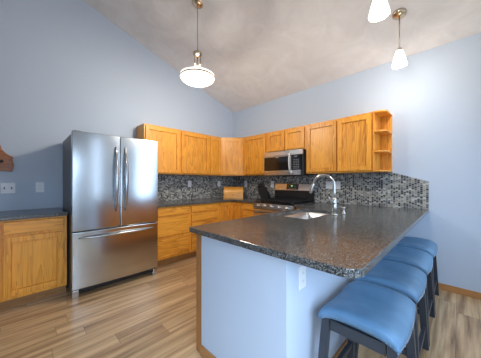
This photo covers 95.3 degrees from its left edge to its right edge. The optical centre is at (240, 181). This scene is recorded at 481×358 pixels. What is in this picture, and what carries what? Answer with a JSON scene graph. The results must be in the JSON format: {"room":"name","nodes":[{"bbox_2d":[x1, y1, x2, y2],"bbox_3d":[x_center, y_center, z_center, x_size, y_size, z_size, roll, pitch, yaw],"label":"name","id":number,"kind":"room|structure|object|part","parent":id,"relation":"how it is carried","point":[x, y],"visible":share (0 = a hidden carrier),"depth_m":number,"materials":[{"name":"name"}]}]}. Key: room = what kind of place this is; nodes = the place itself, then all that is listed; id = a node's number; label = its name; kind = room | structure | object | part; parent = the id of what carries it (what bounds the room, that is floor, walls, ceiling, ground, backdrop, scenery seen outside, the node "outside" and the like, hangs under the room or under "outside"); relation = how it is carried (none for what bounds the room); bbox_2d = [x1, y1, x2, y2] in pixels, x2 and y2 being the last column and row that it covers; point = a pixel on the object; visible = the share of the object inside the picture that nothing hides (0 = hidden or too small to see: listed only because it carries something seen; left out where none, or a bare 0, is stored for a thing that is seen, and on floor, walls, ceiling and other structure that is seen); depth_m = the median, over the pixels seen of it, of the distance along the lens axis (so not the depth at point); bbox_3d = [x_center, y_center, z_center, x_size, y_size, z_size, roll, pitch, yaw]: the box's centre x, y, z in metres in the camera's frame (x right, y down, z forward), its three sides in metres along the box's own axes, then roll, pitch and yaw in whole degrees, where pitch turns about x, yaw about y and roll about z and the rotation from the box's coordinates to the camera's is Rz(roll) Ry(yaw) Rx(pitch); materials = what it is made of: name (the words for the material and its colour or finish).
{"room":"kitchen","nodes":[
{"label":"kitchen","id":0,"kind":"room"},
{"bbox_2d":[0,0,232,210],"bbox_3d":[-2.858,-0.777,2.420,0.120,4.045,7.500,0,0,45],"label":"wall","id":1,"kind":"structure","parent":0,"point":[65,67],"depth_m":2.90,"materials":[{"name":"blue paint"}]},
{"bbox_2d":[0,146,13,171],"bbox_3d":[-2.789,-0.316,2.351,0.072,0.399,0.500,0,0,45],"label":"wall plaque","id":2,"kind":"object","parent":1,"relation":"attached to","point":[6,161],"visible":1,"depth_m":2.49,"materials":[{"name":"red wood"}]},
{"bbox_2d":[1,183,14,193],"bbox_3d":[-2.667,0.073,2.515,0.013,0.120,0.115,0,0,45],"label":"light switch","id":3,"kind":"object","parent":1,"relation":"attached to","point":[5,187],"visible":1,"depth_m":2.51,"materials":[{"name":"white plastic"}]},
{"bbox_2d":[36,182,43,191],"bbox_3d":[-2.477,0.067,2.709,0.008,0.124,0.076,0,0,45],"label":"wall outlet","id":4,"kind":"object","parent":1,"relation":"attached to","point":[39,185],"visible":1,"depth_m":2.71,"materials":[{"name":"white plastic"}]},
{"bbox_2d":[137,123,179,174],"bbox_3d":[-1.340,-0.506,3.624,0.322,0.758,0.609,0,0,45],"label":"upper cabinet","id":5,"kind":"object","parent":1,"relation":"attached to","point":[168,139],"visible":0.73,"depth_m":3.54,"materials":[{"name":"brown wood"}]},
{"bbox_3d":[-1.239,-0.503,3.523,0.006,0.594,0.456,0,0,45],"label":"door panel","id":6,"kind":"part","parent":5,"relation":"part of","materials":[{"name":"brown wood"}]},
{"bbox_2d":[177,130,208,174],"bbox_3d":[-0.906,-0.506,4.057,0.322,0.758,0.613,0,0,45],"label":"upper cabinet","id":7,"kind":"object","parent":1,"relation":"attached to","point":[194,147],"visible":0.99,"depth_m":3.92,"materials":[{"name":"brown wood"}]},
{"bbox_3d":[-0.806,-0.503,3.956,0.006,0.594,0.461,0,0,45],"label":"door panel","id":8,"kind":"part","parent":7,"relation":"part of","materials":[{"name":"brown wood"}]},
{"bbox_2d":[158,174,232,200],"bbox_3d":[-0.917,0.102,4.269,0.008,0.458,2.122,0,0,45],"label":"backsplash","id":9,"kind":"structure","parent":1,"relation":"attached to","point":[170,187],"depth_m":4.24,"materials":[{"name":"tile"}]},
{"bbox_2d":[202,135,220,175],"bbox_3d":[-0.585,-0.506,4.379,0.322,0.758,0.292,0,0,45],"label":"upper cabinet","id":10,"kind":"object","parent":1,"relation":"attached to","point":[214,142],"visible":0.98,"depth_m":4.26,"materials":[{"name":"brown wood"}]},
{"bbox_3d":[-0.483,-0.503,4.269,0.023,0.708,0.245,0,0,45],"label":"door","id":11,"kind":"part","parent":10,"relation":"part of","materials":[{"name":"brown wood"}]},
{"bbox_3d":[-0.488,-0.503,4.275,0.006,0.594,0.131,0,0,45],"label":"door panel","id":12,"kind":"part","parent":10,"relation":"part of","materials":[{"name":"brown wood"}]},
{"bbox_2d":[0,256,480,357],"bbox_3d":[-1.225,1.305,0.786,4.800,0.120,7.800,0,0,45],"label":"floor","id":13,"kind":"structure","parent":0,"point":[147,315],"depth_m":1.94,"materials":[{"name":"brown wood"}]},
{"bbox_2d":[0,215,66,309],"bbox_3d":[-2.464,0.806,2.285,0.626,0.877,0.966,0,0,45],"label":"base cabinet","id":14,"kind":"object","parent":13,"relation":"on","point":[33,251],"visible":1,"depth_m":2.22,"materials":[{"name":"brown wood"}]},
{"bbox_3d":[-2.090,0.449,2.236,0.026,0.122,0.450,0,0,45],"label":"drawer","id":15,"kind":"part","parent":14,"relation":"part of","materials":[{"name":"brown wood"}]},
{"bbox_3d":[-2.091,0.820,2.237,0.023,0.570,0.450,0,0,45],"label":"door","id":16,"kind":"part","parent":14,"relation":"part of","materials":[{"name":"brown wood"}]},
{"bbox_2d":[0,207,67,220],"bbox_3d":[-2.463,0.349,2.273,0.644,0.036,0.992,0,0,45],"label":"countertop","id":17,"kind":"structure","parent":14,"relation":"on","point":[44,212],"depth_m":2.30,"materials":[{"name":"stone"}]},
{"bbox_3d":[-2.096,0.820,2.242,0.006,0.456,0.336,0,0,45],"label":"door panel","id":18,"kind":"part","parent":14,"relation":"part of","materials":[{"name":"brown wood"}]},
{"bbox_2d":[63,130,157,299],"bbox_3d":[-1.677,0.346,2.864,0.832,1.798,0.926,0,0,45],"label":"refrigerator","id":19,"kind":"object","parent":13,"relation":"on","point":[110,183],"visible":1,"depth_m":2.55,"materials":[{"name":"grey metal"}]},
{"bbox_3d":[-1.623,-0.005,2.480,0.071,1.069,0.460,0,0,45],"label":"door","id":20,"kind":"part","parent":19,"relation":"part of","materials":[{"name":"silver metal"}]},
{"bbox_3d":[-1.458,0.846,2.645,0.071,0.606,0.926,0,0,45],"label":"freezer drawer","id":21,"kind":"part","parent":19,"relation":"part of","materials":[{"name":"silver metal"}]},
{"bbox_3d":[-1.419,0.605,2.606,0.077,0.028,0.815,0,0,45],"label":"handle","id":22,"kind":"part","parent":19,"relation":"part of","materials":[{"name":"silver metal"}]},
{"bbox_3d":[-1.448,-0.033,2.561,0.078,0.761,0.042,0,0,45],"label":"handle","id":23,"kind":"part","parent":19,"relation":"part of","materials":[{"name":"silver metal"}]},
{"bbox_3d":[-1.374,-0.033,2.634,0.078,0.761,0.042,0,0,45],"label":"handle","id":24,"kind":"part","parent":19,"relation":"part of","materials":[{"name":"silver metal"}]},
{"bbox_3d":[-1.294,-0.005,2.810,0.071,1.069,0.460,0,0,45],"label":"door","id":25,"kind":"part","parent":19,"relation":"part of","materials":[{"name":"silver metal"}]},
{"bbox_2d":[155,205,189,265],"bbox_3d":[-1.234,0.806,3.515,0.626,0.877,0.604,0,0,45],"label":"base cabinet","id":26,"kind":"object","parent":13,"relation":"on","point":[173,221],"visible":0.56,"depth_m":3.31,"materials":[{"name":"brown wood"}]},
{"bbox_3d":[-1.024,0.662,3.301,0.026,0.275,0.560,0,0,45],"label":"drawer","id":27,"kind":"part","parent":26,"relation":"part of","materials":[{"name":"brown wood"}]},
{"bbox_3d":[-1.024,0.965,3.301,0.026,0.280,0.560,0,0,45],"label":"drawer","id":28,"kind":"part","parent":26,"relation":"part of","materials":[{"name":"brown wood"}]},
{"bbox_3d":[-1.024,0.444,3.301,0.026,0.112,0.560,0,0,45],"label":"drawer","id":29,"kind":"part","parent":26,"relation":"part of","materials":[{"name":"brown wood"}]},
{"bbox_2d":[187,203,217,257],"bbox_3d":[-0.810,0.806,3.939,0.626,0.877,0.593,0,0,45],"label":"base cabinet","id":30,"kind":"object","parent":13,"relation":"on","point":[200,214],"visible":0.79,"depth_m":3.65,"materials":[{"name":"brown wood"}]},
{"bbox_3d":[-0.602,0.995,3.724,0.026,0.220,0.535,0,0,45],"label":"drawer","id":31,"kind":"part","parent":30,"relation":"part of","materials":[{"name":"brown wood"}]},
{"bbox_3d":[-0.602,0.762,3.724,0.026,0.195,0.535,0,0,45],"label":"drawer","id":32,"kind":"part","parent":30,"relation":"part of","materials":[{"name":"brown wood"}]},
{"bbox_3d":[-0.602,0.578,3.724,0.026,0.125,0.535,0,0,45],"label":"drawer","id":33,"kind":"part","parent":30,"relation":"part of","materials":[{"name":"brown wood"}]},
{"bbox_3d":[-0.602,0.439,3.724,0.026,0.102,0.535,0,0,45],"label":"drawer","id":34,"kind":"part","parent":30,"relation":"part of","materials":[{"name":"brown wood"}]},
{"bbox_2d":[218,201,242,221],"bbox_3d":[-0.173,0.806,4.380,0.904,0.877,0.928,0,0,45],"label":"base cabinet","id":35,"kind":"object","parent":13,"relation":"on","point":[231,210],"visible":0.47,"depth_m":4.06,"materials":[{"name":"brown wood"}]},
{"bbox_2d":[158,197,261,207],"bbox_3d":[-0.488,0.349,3.844,1.214,0.036,2.132,0,0,45],"label":"countertop","id":36,"kind":"structure","parent":35,"relation":"on","point":[168,203],"depth_m":3.88,"materials":[{"name":"stone"}]},
{"bbox_2d":[224,187,242,197],"bbox_3d":[-0.143,0.215,4.477,0.390,0.230,0.255,0,0,0],"label":"bread box","id":37,"kind":"object","parent":36,"relation":"on","point":[229,192],"visible":1,"depth_m":4.38,"materials":[{"name":"brown wood"}]},
{"bbox_2d":[257,182,269,198],"bbox_3d":[0.427,0.167,4.151,0.244,0.328,0.110,0,0,33],"label":"knife block","id":38,"kind":"object","parent":36,"relation":"on","point":[263,192],"visible":0.98,"depth_m":4.11,"materials":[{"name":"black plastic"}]},
{"bbox_3d":[-0.268,0.747,4.060,0.023,0.717,0.273,0,0,45],"label":"door","id":39,"kind":"part","parent":35,"relation":"part of","materials":[{"name":"brown wood"}]},
{"bbox_3d":[-0.273,0.747,4.065,0.006,0.633,0.189,0,0,45],"label":"door panel","id":40,"kind":"part","parent":35,"relation":"part of","materials":[{"name":"brown wood"}]},
{"bbox_3d":[-0.068,0.747,4.067,0.253,0.717,0.023,0,0,45],"label":"door","id":41,"kind":"part","parent":35,"relation":"part of","materials":[{"name":"brown wood"}]},
{"bbox_3d":[-0.062,0.747,4.072,0.169,0.633,0.006,0,0,45],"label":"door panel","id":42,"kind":"part","parent":35,"relation":"part of","materials":[{"name":"brown wood"}]},
{"bbox_2d":[243,202,254,217],"bbox_3d":[0.363,0.806,4.058,0.308,0.877,0.626,0,0,45],"label":"base cabinet","id":43,"kind":"object","parent":13,"relation":"on","point":[248,210],"visible":0.23,"depth_m":3.86,"materials":[{"name":"brown wood"}]},
{"bbox_3d":[0.152,0.578,3.846,0.270,0.125,0.026,0,0,45],"label":"drawer","id":44,"kind":"part","parent":43,"relation":"part of","materials":[{"name":"brown wood"}]},
{"bbox_3d":[0.152,0.439,3.846,0.270,0.102,0.026,0,0,45],"label":"drawer","id":45,"kind":"part","parent":43,"relation":"part of","materials":[{"name":"brown wood"}]},
{"bbox_2d":[196,213,323,352],"bbox_3d":[0.573,0.806,2.083,0.629,0.877,1.918,0,0,45],"label":"base cabinet","id":46,"kind":"object","parent":13,"relation":"on","point":[198,237],"visible":0.02,"depth_m":1.61,"materials":[{"name":"brown wood"}]},
{"bbox_3d":[-0.264,0.806,1.645,0.063,0.877,0.115,0,0,45],"label":"panel","id":47,"kind":"part","parent":46,"relation":"part of","materials":[{"name":"brown wood"}]},
{"bbox_2d":[189,202,428,277],"bbox_3d":[0.832,0.349,2.214,1.432,0.036,2.570,0,0,45],"label":"countertop","id":48,"kind":"structure","parent":46,"relation":"on","point":[350,244],"depth_m":1.38,"materials":[{"name":"stone"}]},
{"bbox_2d":[285,212,325,218],"bbox_3d":[0.700,0.455,2.313,0.373,0.175,0.696,0,0,45],"label":"sink","id":49,"kind":"object","parent":48,"relation":"in","point":[305,215],"visible":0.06,"depth_m":2.61,"materials":[{"name":"silver metal"}]},
{"bbox_2d":[309,174,337,214],"bbox_3d":[0.825,0.126,2.242,0.304,0.410,0.137,0,0,45],"label":"faucet","id":50,"kind":"object","parent":48,"relation":"on","point":[333,201],"visible":1,"depth_m":2.18,"materials":[{"name":"silver metal"}]},
{"bbox_3d":[0.857,0.048,2.262,0.247,0.255,0.025,0,0,45],"label":"spout","id":51,"kind":"part","parent":50,"relation":"part of","materials":[{"name":"silver metal"}]},
{"bbox_2d":[253,183,313,215],"bbox_3d":[0.699,0.635,3.634,0.759,1.219,0.712,0,0,45],"label":"gas range","id":52,"kind":"object","parent":13,"relation":"on","point":[287,195],"visible":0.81,"depth_m":3.65,"materials":[{"name":"grey metal"}]},
{"bbox_3d":[0.509,0.713,3.443,0.753,0.525,0.040,0,0,45],"label":"oven door","id":53,"kind":"part","parent":52,"relation":"part of","materials":[{"name":"silver metal"}]},
{"bbox_3d":[0.500,0.399,3.435,0.759,0.093,0.064,0,0,45],"label":"control panel","id":54,"kind":"part","parent":52,"relation":"part of","materials":[{"name":"silver metal"}]},
{"bbox_2d":[254,201,309,205],"bbox_3d":[0.707,0.340,3.642,0.759,0.020,0.580,0,0,45],"label":"cooktop","id":55,"kind":"object","parent":52,"relation":"in","point":[267,203],"depth_m":3.45,"materials":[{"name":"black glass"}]},
{"bbox_3d":[0.928,0.090,3.863,0.759,0.129,0.064,0,0,45],"label":"backguard panel","id":56,"kind":"part","parent":52,"relation":"part of","materials":[{"name":"silver metal"}]},
{"bbox_2d":[318,281,416,357],"bbox_3d":[0.699,0.940,1.196,0.384,0.610,0.535,0,0,45],"label":"counter stool","id":57,"kind":"object","parent":13,"relation":"on","point":[381,319],"visible":1,"depth_m":1.12,"materials":[{"name":"blue leather"}]},
{"bbox_3d":[0.429,0.975,1.152,0.066,0.540,0.091,0,0,45],"label":"leg","id":58,"kind":"part","parent":57,"relation":"part of","materials":[{"name":"grey paint"}]},
{"bbox_3d":[0.743,0.975,1.466,0.066,0.540,0.091,0,0,45],"label":"leg","id":59,"kind":"part","parent":57,"relation":"part of","materials":[{"name":"grey paint"}]},
{"bbox_3d":[0.699,0.701,1.196,0.379,0.061,0.480,0,0,45],"label":"nailhead trim","id":60,"kind":"part","parent":57,"relation":"part of","materials":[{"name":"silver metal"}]},
{"bbox_3d":[0.654,0.975,0.927,0.066,0.540,0.091,0,0,45],"label":"leg","id":61,"kind":"part","parent":57,"relation":"part of","materials":[{"name":"grey paint"}]},
{"bbox_3d":[0.968,0.975,1.241,0.066,0.540,0.091,0,0,45],"label":"leg","id":62,"kind":"part","parent":57,"relation":"part of","materials":[{"name":"grey paint"}]},
{"bbox_2d":[354,260,428,357],"bbox_3d":[1.087,0.940,1.585,0.384,0.610,0.535,0,0,45],"label":"counter stool","id":63,"kind":"object","parent":13,"relation":"on","point":[410,281],"visible":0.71,"depth_m":1.51,"materials":[{"name":"blue leather"}]},
{"bbox_3d":[0.818,0.975,1.541,0.066,0.540,0.091,0,0,45],"label":"leg","id":64,"kind":"part","parent":63,"relation":"part of","materials":[{"name":"grey paint"}]},
{"bbox_3d":[1.087,0.687,1.585,0.374,0.102,0.476,0,0,45],"label":"seat","id":65,"kind":"part","parent":63,"relation":"part of","materials":[{"name":"blue leather"}]},
{"bbox_3d":[1.043,0.975,1.316,0.066,0.540,0.091,0,0,45],"label":"leg","id":66,"kind":"part","parent":63,"relation":"part of","materials":[{"name":"grey paint"}]},
{"bbox_3d":[1.357,0.975,1.630,0.066,0.540,0.091,0,0,45],"label":"leg","id":67,"kind":"part","parent":63,"relation":"part of","materials":[{"name":"grey paint"}]},
{"bbox_2d":[381,246,434,346],"bbox_3d":[1.476,0.940,1.974,0.384,0.610,0.535,0,0,45],"label":"counter stool","id":68,"kind":"object","parent":13,"relation":"on","point":[422,260],"visible":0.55,"depth_m":1.92,"materials":[{"name":"blue leather"}]},
{"bbox_3d":[1.476,0.687,1.974,0.374,0.102,0.476,0,0,45],"label":"seat","id":69,"kind":"part","parent":68,"relation":"part of","materials":[{"name":"blue leather"}]},
{"bbox_3d":[1.432,0.975,1.705,0.066,0.540,0.091,0,0,45],"label":"leg","id":70,"kind":"part","parent":68,"relation":"part of","materials":[{"name":"grey paint"}]},
{"bbox_3d":[1.746,0.975,2.019,0.066,0.540,0.091,0,0,45],"label":"leg","id":71,"kind":"part","parent":68,"relation":"part of","materials":[{"name":"grey paint"}]},
{"bbox_2d":[395,236,438,314],"bbox_3d":[1.865,0.940,2.363,0.384,0.610,0.535,0,0,45],"label":"counter stool","id":72,"kind":"object","parent":13,"relation":"on","point":[426,245],"visible":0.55,"depth_m":2.33,"materials":[{"name":"blue leather"}]},
{"bbox_3d":[1.865,0.687,2.363,0.374,0.102,0.476,0,0,45],"label":"seat","id":73,"kind":"part","parent":72,"relation":"part of","materials":[{"name":"blue leather"}]},
{"bbox_3d":[1.821,0.975,2.094,0.066,0.540,0.091,0,0,45],"label":"leg","id":74,"kind":"part","parent":72,"relation":"part of","materials":[{"name":"grey paint"}]},
{"bbox_3d":[2.135,0.975,2.408,0.066,0.540,0.091,0,0,45],"label":"leg","id":75,"kind":"part","parent":72,"relation":"part of","materials":[{"name":"grey paint"}]},
{"bbox_2d":[202,236,353,357],"bbox_3d":[0.862,0.806,2.220,0.716,0.877,2.518,0,0,45],"label":"wall","id":76,"kind":"structure","parent":0,"point":[254,306],"depth_m":1.27,"materials":[{"name":"blue paint"}]},
{"bbox_2d":[200,338,346,357],"bbox_3d":[0.857,1.209,2.205,0.729,0.072,2.517,0,0,45],"label":"baseboard","id":77,"kind":"structure","parent":76,"relation":"attached to","point":[204,353],"depth_m":1.53,"materials":[{"name":"brown wood"}]},
{"bbox_2d":[299,266,305,289],"bbox_3d":[0.334,0.511,1.179,0.008,0.123,0.070,0,0,45],"label":"wall outlet","id":78,"kind":"object","parent":76,"relation":"attached to","point":[302,269],"visible":0.95,"depth_m":1.17,"materials":[{"name":"white plastic"}]},
{"bbox_2d":[83,0,480,112],"bbox_3d":[-1.225,-2.250,0.786,4.740,1.339,7.500,0,0,45],"label":"ceiling","id":79,"kind":"structure","parent":0,"point":[257,52],"depth_m":2.92,"materials":[{"name":"white paint"}]},
{"bbox_2d":[180,0,214,86],"bbox_3d":[-0.529,-1.713,2.698,0.426,1.016,0.426,0,0,45],"label":"pendant lamp","id":80,"kind":"object","parent":79,"relation":"hanging from","point":[194,76],"visible":1,"depth_m":2.64,"materials":[{"name":"white glass"}]},
{"bbox_3d":[-0.529,-1.310,2.698,0.416,0.048,0.416,0,0,45],"label":"glass","id":81,"kind":"part","parent":80,"relation":"part of","materials":[{"name":"white glass"}]},
{"bbox_3d":[-0.529,-1.239,2.698,0.414,0.068,0.414,0,0,45],"label":"lamp shade","id":82,"kind":"part","parent":80,"relation":"part of","materials":[{"name":"white glass"}]},
{"bbox_3d":[-0.529,-1.895,2.698,0.014,0.559,0.014,0,0,22],"label":"hanging chain","id":83,"kind":"part","parent":80,"relation":"part of","materials":[{"name":"silver metal"}]},
{"bbox_2d":[368,0,389,21],"bbox_3d":[1.023,-1.670,1.620,0.136,0.881,0.136,0,0,45],"label":"pendant lamp","id":84,"kind":"object","parent":79,"relation":"hanging from","point":[379,10],"visible":1,"depth_m":1.61,"materials":[{"name":"white glass"}]},
{"bbox_2d":[392,8,406,68],"bbox_3d":[1.681,-1.514,2.321,0.136,0.568,0.136,0,0,45],"label":"pendant lamp","id":85,"kind":"object","parent":79,"relation":"hanging from","point":[399,61],"visible":1,"depth_m":2.30,"materials":[{"name":"white glass"}]},
{"bbox_3d":[1.681,-1.584,2.321,0.011,0.337,0.011,0,0,23],"label":"stem","id":86,"kind":"part","parent":85,"relation":"part of","materials":[{"name":"silver metal"}]},
{"bbox_3d":[1.681,-1.306,2.321,0.136,0.153,0.136,0,0,45],"label":"lamp shade","id":87,"kind":"part","parent":85,"relation":"part of","materials":[{"name":"white glass"}]},
{"bbox_2d":[233,33,480,292],"bbox_3d":[1.469,-0.168,3.480,4.740,2.826,0.120,0,0,45],"label":"wall","id":88,"kind":"structure","parent":0,"point":[433,101],"depth_m":2.58,"materials":[{"name":"blue paint"}]},
{"bbox_2d":[220,138,244,175],"bbox_3d":[-0.164,-0.506,4.596,0.610,0.758,0.610,0,0,45],"label":"upper cabinet","id":89,"kind":"object","parent":88,"relation":"attached to","point":[231,148],"visible":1,"depth_m":4.38,"materials":[{"name":"brown wood"}]},
{"bbox_3d":[-0.164,-0.503,4.381,0.279,0.612,0.007,0,0,0],"label":"door panel","id":90,"kind":"part","parent":89,"relation":"part of","materials":[{"name":"brown wood"}]},
{"bbox_2d":[243,133,266,175],"bbox_3d":[0.367,-0.506,4.269,0.603,0.758,0.322,0,0,45],"label":"upper cabinet","id":91,"kind":"object","parent":88,"relation":"attached to","point":[254,147],"visible":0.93,"depth_m":4.16,"materials":[{"name":"brown wood"}]},
{"bbox_3d":[0.273,-0.503,4.162,0.421,0.594,0.006,0,0,45],"label":"door panel","id":92,"kind":"part","parent":91,"relation":"part of","materials":[{"name":"brown wood"}]},
{"bbox_2d":[267,125,305,152],"bbox_3d":[0.849,-0.698,3.786,0.757,0.375,0.322,0,0,45],"label":"upper cabinet","id":93,"kind":"object","parent":88,"relation":"attached to","point":[294,138],"visible":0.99,"depth_m":3.63,"materials":[{"name":"brown wood"}]},
{"bbox_3d":[0.614,-0.695,3.810,0.352,0.325,0.023,0,0,45],"label":"door","id":94,"kind":"part","parent":93,"relation":"part of","materials":[{"name":"brown wood"}]},
{"bbox_3d":[0.619,-0.695,3.815,0.238,0.211,0.006,0,0,45],"label":"door panel","id":95,"kind":"part","parent":93,"relation":"part of","materials":[{"name":"brown wood"}]},
{"bbox_2d":[264,149,313,175],"bbox_3d":[0.798,-0.308,3.735,0.754,0.402,0.451,0,0,45],"label":"microwave","id":96,"kind":"object","parent":93,"relation":"attached to","point":[289,162],"visible":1,"depth_m":3.57,"materials":[{"name":"silver plastic"}]},
{"bbox_3d":[0.621,-0.267,3.700,0.551,0.316,0.030,0,0,45],"label":"door","id":97,"kind":"part","parent":96,"relation":"part of","materials":[{"name":"silver metal"}]},
{"bbox_3d":[0.691,-0.467,3.628,0.752,0.080,0.032,0,0,45],"label":"vent panel","id":98,"kind":"part","parent":96,"relation":"part of","materials":[{"name":"silver metal"}]},
{"bbox_3d":[0.777,-0.309,3.480,0.022,0.365,0.062,0,0,45],"label":"handle","id":99,"kind":"part","parent":96,"relation":"part of","materials":[{"name":"silver metal"}]},
{"bbox_3d":[0.875,-0.148,3.445,0.165,0.078,0.030,0,0,45],"label":"trim","id":100,"kind":"part","parent":96,"relation":"part of","materials":[{"name":"silver metal"}]},
{"bbox_3d":[0.875,-0.307,3.445,0.165,0.236,0.030,0,0,45],"label":"control panel","id":101,"kind":"part","parent":96,"relation":"part of","materials":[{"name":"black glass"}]},
{"bbox_3d":[0.878,-0.695,3.557,0.238,0.211,0.006,0,0,45],"label":"door panel","id":102,"kind":"part","parent":93,"relation":"part of","materials":[{"name":"brown wood"}]},
{"bbox_3d":[0.873,-0.695,3.551,0.352,0.325,0.023,0,0,45],"label":"door","id":103,"kind":"part","parent":93,"relation":"part of","materials":[{"name":"brown wood"}]},
{"bbox_2d":[233,172,428,209],"bbox_3d":[1.039,0.102,3.820,3.410,0.458,0.008,0,0,45],"label":"backsplash","id":104,"kind":"structure","parent":88,"relation":"attached to","point":[385,189],"depth_m":3.13,"materials":[{"name":"tile"}]},
{"bbox_2d":[326,181,332,188],"bbox_3d":[1.396,0.051,3.451,0.107,0.117,0.008,0,0,45],"label":"light switch","id":105,"kind":"object","parent":104,"relation":"attached to","point":[329,185],"visible":0.93,"depth_m":3.45,"materials":[{"name":"white plastic"}]},
{"bbox_2d":[335,181,339,188],"bbox_3d":[1.478,0.051,3.369,0.110,0.117,0.008,0,0,45],"label":"wall outlet","id":106,"kind":"object","parent":104,"relation":"attached to","point":[337,183],"visible":0.55,"depth_m":3.36,"materials":[{"name":"white plastic"}]},
{"bbox_2d":[306,112,376,173],"bbox_3d":[1.445,-0.506,3.191,0.924,0.758,0.322,0,0,45],"label":"upper cabinet","id":107,"kind":"object","parent":88,"relation":"attached to","point":[341,145],"visible":1,"depth_m":3.02,"materials":[{"name":"brown wood"}]},
{"bbox_3d":[1.186,-0.503,3.237,0.447,0.708,0.023,0,0,45],"label":"door","id":108,"kind":"part","parent":107,"relation":"part of","materials":[{"name":"brown wood"}]},
{"bbox_3d":[1.192,-0.503,3.243,0.333,0.594,0.006,0,0,45],"label":"door panel","id":109,"kind":"part","parent":107,"relation":"part of","materials":[{"name":"brown wood"}]},
{"bbox_3d":[1.505,-0.503,2.919,0.415,0.708,0.023,0,0,45],"label":"door","id":110,"kind":"part","parent":107,"relation":"part of","materials":[{"name":"brown wood"}]},
{"bbox_3d":[1.511,-0.503,2.924,0.301,0.594,0.006,0,0,45],"label":"door panel","id":111,"kind":"part","parent":107,"relation":"part of","materials":[{"name":"brown wood"}]},
{"bbox_2d":[373,110,391,171],"bbox_3d":[1.825,-0.506,2.813,0.145,0.758,0.318,0,0,45],"label":"shelf","id":112,"kind":"object","parent":88,"relation":"attached to","point":[382,119],"visible":1,"depth_m":2.88,"materials":[{"name":"brown wood"}]},
{"bbox_3d":[1.778,-0.506,2.860,0.012,0.758,0.318,0,0,45],"label":"panel","id":113,"kind":"part","parent":112,"relation":"part of","materials":[{"name":"brown wood"}]},
{"bbox_3d":[1.938,-0.506,2.917,0.133,0.758,0.011,0,0,45],"label":"panel","id":114,"kind":"part","parent":112,"relation":"part of","materials":[{"name":"brown wood"}]},
{"bbox_2d":[438,283,480,299],"bbox_3d":[2.507,1.209,2.348,1.430,0.072,0.014,0,0,45],"label":"baseboard","id":115,"kind":"structure","parent":88,"relation":"attached to","point":[457,290],"depth_m":2.42,"materials":[{"name":"brown wood"}]}
]}

